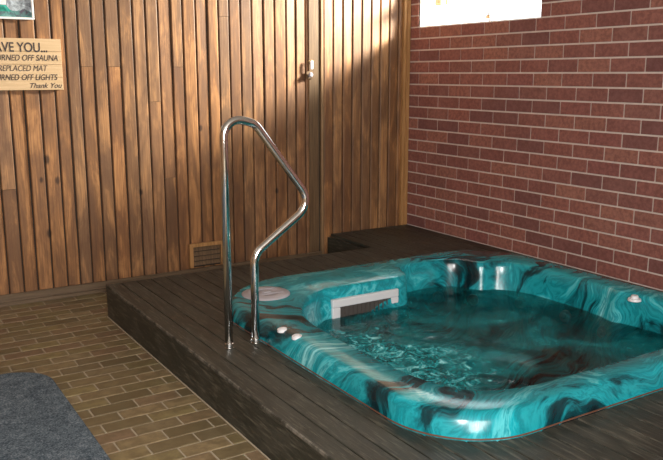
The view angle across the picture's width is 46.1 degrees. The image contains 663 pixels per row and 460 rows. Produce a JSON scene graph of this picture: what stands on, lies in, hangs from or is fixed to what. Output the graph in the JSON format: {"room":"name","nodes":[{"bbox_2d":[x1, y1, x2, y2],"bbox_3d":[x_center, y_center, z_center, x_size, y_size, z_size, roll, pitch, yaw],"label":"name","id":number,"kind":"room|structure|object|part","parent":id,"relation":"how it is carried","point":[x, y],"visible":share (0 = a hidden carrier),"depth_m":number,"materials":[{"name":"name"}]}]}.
{"room":"hot tub room","nodes":[
{"label":"hot tub room","id":0,"kind":"room"},
{"bbox_2d":[0,292,267,459],"bbox_3d":[0.145,1.022,2.055,5.395,0.061,6.921,-7,13,-31],"label":"floor","id":1,"kind":"structure","parent":0,"point":[134,408],"depth_m":3.55,"materials":[{"name":"tile"}]},
{"bbox_2d":[0,372,110,459],"bbox_3d":[-1.116,0.963,2.157,1.255,0.012,2.950,-7,13,-31],"label":"floor mat","id":2,"kind":"object","parent":1,"relation":"on","point":[38,422],"visible":1,"depth_m":3.09,"materials":[{"name":"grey carpet"}]},
{"bbox_2d":[106,224,662,459],"bbox_3d":[0.967,0.637,3.321,2.582,0.196,5.479,-7,13,-31],"label":"deck","id":3,"kind":"object","parent":1,"relation":"on","point":[279,407],"visible":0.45,"depth_m":3.06,"materials":[{"name":"wood"}]},
{"bbox_2d":[219,116,308,348],"bbox_3d":[-0.285,0.003,3.429,0.429,1.008,0.042,-7,13,-31],"label":"grab rail","id":4,"kind":"object","parent":3,"relation":"on","point":[228,124],"visible":1,"depth_m":3.38,"materials":[{"name":"silver metal"}]},
{"bbox_2d":[232,250,662,441],"bbox_3d":[0.697,0.760,3.864,2.030,0.849,2.030,-7,13,-31],"label":"hot tub","id":5,"kind":"object","parent":3,"relation":"in","point":[590,368],"visible":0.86,"depth_m":4.12,"materials":[{"name":"teal plastic"}]},
{"bbox_3d":[-0.333,0.323,3.962,0.248,0.022,0.248,-7,13,-31],"label":"filter lid","id":6,"kind":"part","parent":5,"relation":"part of","materials":[{"name":"white plastic"}]},
{"bbox_3d":[0.178,0.435,4.212,0.430,0.190,0.040,-7,13,-31],"label":"skimmer frame","id":7,"kind":"part","parent":5,"relation":"part of","materials":[{"name":"grey plastic"}]},
{"bbox_2d":[340,298,390,326],"bbox_3d":[0.186,0.443,4.202,0.328,0.108,0.011,-7,13,-31],"label":"grille","id":8,"kind":"object","parent":5,"relation":"attached to","point":[359,313],"depth_m":4.20,"materials":[{"name":"grey plastic"}]},
{"bbox_2d":[319,292,643,390],"bbox_3d":[0.703,0.521,3.805,1.612,0.020,1.643,-7,13,-31],"label":"water","id":9,"kind":"object","parent":5,"relation":"in","point":[378,346],"visible":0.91,"depth_m":3.53,"materials":[{"name":"teal liquid"}]},
{"bbox_3d":[1.529,0.343,3.935,0.067,0.028,0.067,-7,13,-31],"label":"control knob","id":10,"kind":"part","parent":5,"relation":"part of","materials":[{"name":"white plastic"}]},
{"bbox_2d":[0,0,402,294],"bbox_3d":[-1.670,-0.767,4.754,5.484,2.510,0.114,-7,13,-31],"label":"wall","id":11,"kind":"structure","parent":0,"point":[112,174],"depth_m":5.17,"materials":[{"name":"brown wood"}]},
{"bbox_2d":[0,0,34,19],"bbox_3d":[-1.981,-1.399,4.351,0.588,0.420,0.022,-7,13,-31],"label":"framed picture","id":12,"kind":"object","parent":11,"relation":"attached to","point":[9,9],"visible":1,"depth_m":4.49,"materials":[{"name":"paper"}]},
{"bbox_2d":[0,38,63,89],"bbox_3d":[-1.915,-0.953,4.485,0.707,0.296,0.019,-7,13,-31],"label":"wooden sign","id":13,"kind":"object","parent":11,"relation":"attached to","point":[16,54],"visible":1,"depth_m":4.57,"materials":[{"name":"beige wood"}]},
{"bbox_2d":[0,251,321,306],"bbox_3d":[-2.013,0.431,4.688,4.585,0.066,0.033,-7,13,-31],"label":"baseboard","id":14,"kind":"structure","parent":11,"relation":"attached to","point":[94,287],"depth_m":4.96,"materials":[{"name":"brown wood"}]},
{"bbox_2d":[188,240,222,267],"bbox_3d":[-0.859,0.165,5.378,0.256,0.166,0.024,-7,13,-31],"label":"air vent","id":15,"kind":"object","parent":11,"relation":"in","point":[204,253],"visible":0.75,"depth_m":5.37,"materials":[{"name":"brown wood"}]},
{"bbox_2d":[306,60,313,78],"bbox_3d":[-0.146,-1.146,5.560,0.064,0.133,0.035,-7,13,-31],"label":"wall hook","id":16,"kind":"object","parent":11,"relation":"attached to","point":[309,74],"visible":1,"depth_m":5.56,"materials":[{"name":"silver metal"}]},
{"bbox_3d":[-0.157,-1.108,5.577,0.055,0.052,0.008,-7,13,-31],"label":"plate","id":17,"kind":"part","parent":16,"relation":"part of","materials":[{"name":"silver metal"}]},
{"bbox_2d":[319,0,323,253],"bbox_3d":[-0.073,-0.983,5.678,0.020,2.450,0.028,-7,13,-31],"label":"trim","id":18,"kind":"structure","parent":11,"relation":"attached to","point":[321,102],"depth_m":5.71,"materials":[{"name":"brown wood"}]},
{"bbox_2d":[399,0,410,224],"bbox_3d":[0.570,-1.059,6.061,0.058,2.450,0.045,-7,13,-31],"label":"trim","id":19,"kind":"structure","parent":11,"relation":"attached to","point":[406,19],"depth_m":6.07,"materials":[{"name":"brown wood"}]},
{"bbox_2d":[407,0,662,290],"bbox_3d":[2.449,-0.474,3.290,0.112,2.510,7.021,-7,13,-31],"label":"wall","id":20,"kind":"structure","parent":0,"point":[540,138],"depth_m":4.92,"materials":[{"name":"red brick"}]},
{"bbox_2d":[419,0,541,27],"bbox_3d":[1.026,-1.746,5.349,0.101,0.643,1.228,-7,13,-31],"label":"window","id":21,"kind":"structure","parent":20,"relation":"in","point":[489,16],"depth_m":5.57,"materials":[{"name":"white paint"}]}
]}

